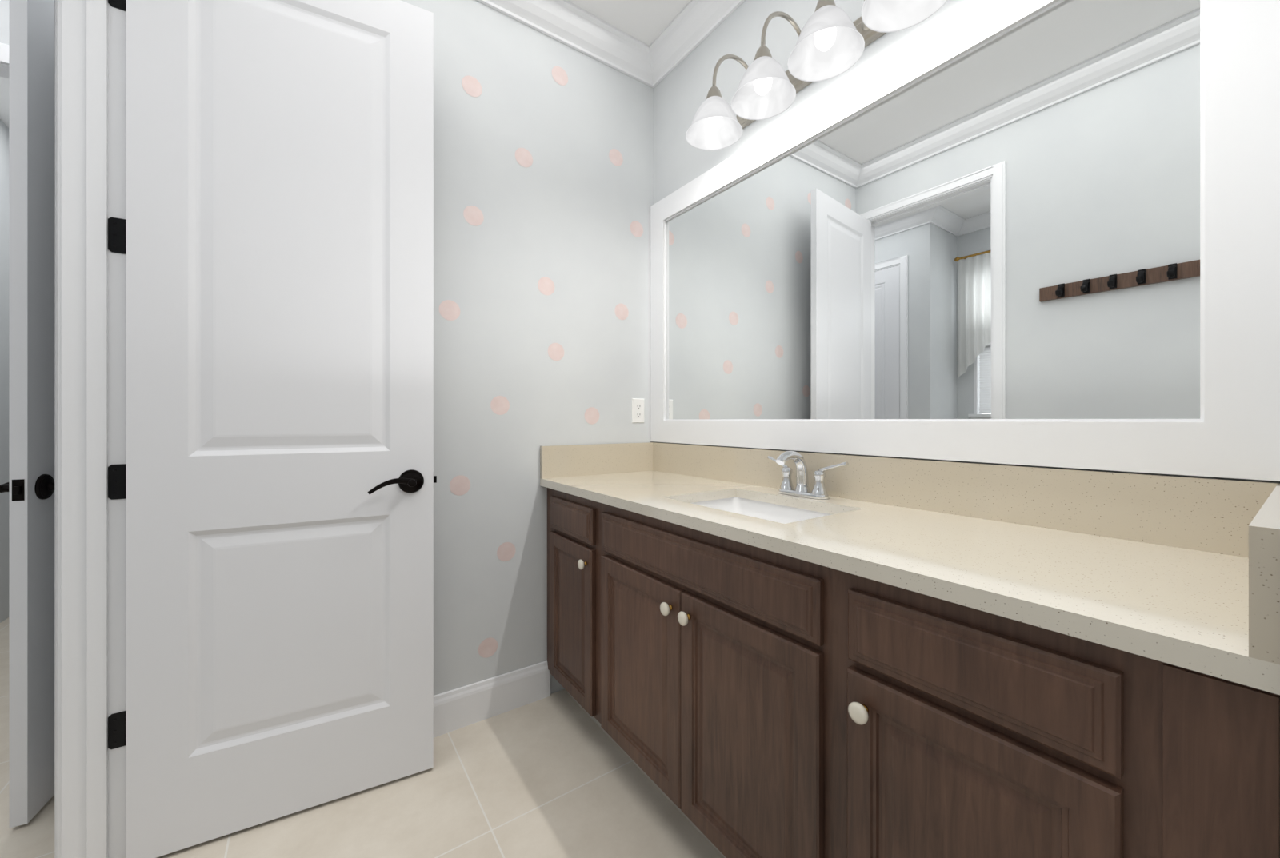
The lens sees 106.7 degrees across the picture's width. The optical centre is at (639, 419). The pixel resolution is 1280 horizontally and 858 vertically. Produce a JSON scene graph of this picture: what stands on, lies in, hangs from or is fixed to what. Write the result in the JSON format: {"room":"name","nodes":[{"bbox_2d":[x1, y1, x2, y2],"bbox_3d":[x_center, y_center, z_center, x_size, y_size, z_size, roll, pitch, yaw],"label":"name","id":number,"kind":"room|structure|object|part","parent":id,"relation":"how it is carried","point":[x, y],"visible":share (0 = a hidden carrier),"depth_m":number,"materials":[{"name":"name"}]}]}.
{"room":"bathroom","nodes":[
{"label":"bathroom","id":0,"kind":"room"},
{"bbox_2d":[0,0,8,623],"bbox_3d":[-2.441,-0.275,1.834,0.910,2.850,0.100,0,0,-35],"label":"wall","id":1,"kind":"structure","parent":0,"point":[4,343],"depth_m":1.79,"materials":[{"name":"grey paint"}]},
{"bbox_2d":[0,42,8,78],"bbox_3d":[-2.439,-0.133,1.827,0.877,2.565,0.118,0,0,-35],"label":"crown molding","id":2,"kind":"structure","parent":1,"relation":"attached to","point":[4,60],"depth_m":1.79,"materials":[{"name":"white"}]},
{"bbox_2d":[0,0,54,828],"bbox_3d":[-1.907,-0.097,1.669,0.145,2.470,0.770,0,0,-26],"label":"hall door","id":3,"kind":"structure","parent":1,"relation":"in","point":[29,486],"depth_m":1.36,"materials":[{"name":"white paint"}]},
{"bbox_2d":[0,0,690,127],"bbox_3d":[-1.702,-1.750,0.643,5.000,0.100,6.100,0,0,-35],"label":"ceiling","id":4,"kind":"structure","parent":0,"point":[647,22],"depth_m":2.00,"materials":[{"name":"white paint"}]},
{"bbox_2d":[0,617,723,857],"bbox_3d":[-1.702,1.200,0.643,5.000,0.100,6.100,0,0,-35],"label":"floor","id":5,"kind":"structure","parent":0,"point":[558,774],"depth_m":1.40,"materials":[{"name":"beige tile"}]},
{"bbox_2d":[547,488,1279,857],"bbox_3d":[0.341,0.711,1.380,0.602,0.878,1.824,0,0,-35],"label":"bathroom vanity","id":6,"kind":"object","parent":5,"relation":"on","point":[1200,778],"depth_m":0.82,"materials":[{"name":"brown wood"}]},
{"bbox_3d":[-0.261,0.371,1.781,0.022,0.126,0.346,0,0,-35],"label":"bathroom vanity drawer","id":7,"kind":"part","parent":6,"relation":"part of","materials":[{"name":"brown wood"}]},
{"bbox_3d":[0.110,0.371,1.249,0.022,0.126,0.822,0,0,-35],"label":"bathroom vanity drawer","id":8,"kind":"part","parent":6,"relation":"part of","materials":[{"name":"brown wood"}]},
{"bbox_3d":[0.090,0.503,1.238,0.028,0.038,1.049,0,0,-35],"label":"vanity knob","id":9,"kind":"part","parent":6,"relation":"part of","materials":[{"name":"white ceramic"}]},
{"bbox_2d":[540,442,1279,695],"bbox_3d":[0.349,0.258,1.385,0.584,0.299,1.826,0,0,-35],"label":"countertop","id":10,"kind":"structure","parent":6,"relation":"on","point":[1180,572],"depth_m":0.92,"materials":[{"name":"beige stone"}]},
{"bbox_2d":[767,451,848,499],"bbox_3d":[0.481,0.169,1.494,0.147,0.145,0.297,0,0,-35],"label":"faucet","id":11,"kind":"object","parent":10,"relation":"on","point":[818,491],"visible":1,"depth_m":1.50,"materials":[{"name":"silver metal"}]},
{"bbox_3d":[0.479,0.371,0.720,0.022,0.126,0.354,0,0,-35],"label":"bathroom vanity drawer","id":12,"kind":"part","parent":6,"relation":"part of","materials":[{"name":"brown wood"}]},
{"bbox_2d":[400,0,653,695],"bbox_3d":[-0.682,-0.275,1.842,1.755,2.850,0.100,0,0,-35],"label":"wall","id":13,"kind":"structure","parent":0,"point":[567,206],"depth_m":1.92,"materials":[{"name":"grey paint"}]},
{"bbox_2d":[433,660,550,738],"bbox_3d":[-0.873,1.077,1.639,1.210,0.145,0.014,0,0,-35],"label":"baseboard","id":14,"kind":"structure","parent":13,"relation":"attached to","point":[462,707],"depth_m":1.81,"materials":[{"name":"white wood"}]},
{"bbox_2d":[439,66,643,658],"bbox_3d":[-0.655,-0.293,1.799,1.636,2.430,0.001,0,0,-35],"label":"wall decal","id":15,"kind":"object","parent":13,"relation":"attached to","point":[450,310],"depth_m":1.88,"materials":[{"name":"pink paper"}]},
{"bbox_2d":[476,0,652,83],"bbox_3d":[-0.618,-1.653,1.765,1.530,0.095,0.100,0,0,-35],"label":"crown molding","id":16,"kind":"structure","parent":13,"relation":"attached to","point":[562,21],"depth_m":2.02,"materials":[{"name":"white"}]},
{"bbox_2d":[632,398,643,423],"bbox_3d":[-0.007,-0.043,2.248,0.070,0.115,0.007,0,0,-35],"label":"electrical outlet plate","id":17,"kind":"object","parent":13,"relation":"attached to","point":[638,410],"visible":1,"depth_m":2.24,"materials":[{"name":"white plastic"}]},
{"bbox_2d":[653,0,1279,482],"bbox_3d":[1.051,-0.275,0.978,0.100,2.850,3.500,0,0,-35],"label":"wall","id":18,"kind":"structure","parent":0,"point":[682,88],"depth_m":1.85,"materials":[{"name":"grey paint"}]},
{"bbox_2d":[643,0,745,87],"bbox_3d":[0.970,-1.653,0.922,0.100,0.095,3.300,0,0,-35],"label":"crown molding","id":19,"kind":"structure","parent":18,"relation":"attached to","point":[691,26],"depth_m":2.03,"materials":[{"name":"white"}]},
{"bbox_2d":[685,0,947,150],"bbox_3d":[0.492,-1.127,1.398,0.335,0.313,0.836,0,0,-35],"label":"sconce","id":20,"kind":"object","parent":18,"relation":"attached to","point":[834,41],"visible":1,"depth_m":1.37,"materials":[{"name":"white glass"}]},
{"bbox_2d":[650,0,1279,481],"bbox_3d":[0.581,-0.461,1.546,0.021,1.130,1.823,0,0,-35],"label":"mirror","id":21,"kind":"object","parent":18,"relation":"attached to","point":[1031,232],"visible":1,"depth_m":1.13,"materials":[{"name":"white mirror"}]},
{"bbox_3d":[-0.791,-0.275,0.364,0.115,2.850,4.400,0,0,-35],"label":"wall","id":22,"kind":"structure","parent":0,"visible":0},
{"bbox_2d":[54,0,126,857],"bbox_3d":[-1.172,-0.130,0.910,0.149,2.560,0.863,0,0,-35],"label":"door frame","id":23,"kind":"structure","parent":22,"relation":"attached to","point":[90,410],"depth_m":1.20,"materials":[{"name":"white wood"}]},
{"bbox_2d":[126,0,436,857],"bbox_3d":[-0.998,-0.097,1.399,0.740,2.470,0.145,0,0,-29],"label":"door","id":24,"kind":"structure","parent":22,"relation":"in","point":[280,478],"depth_m":1.36,"materials":[{"name":"white paint"}]}
]}

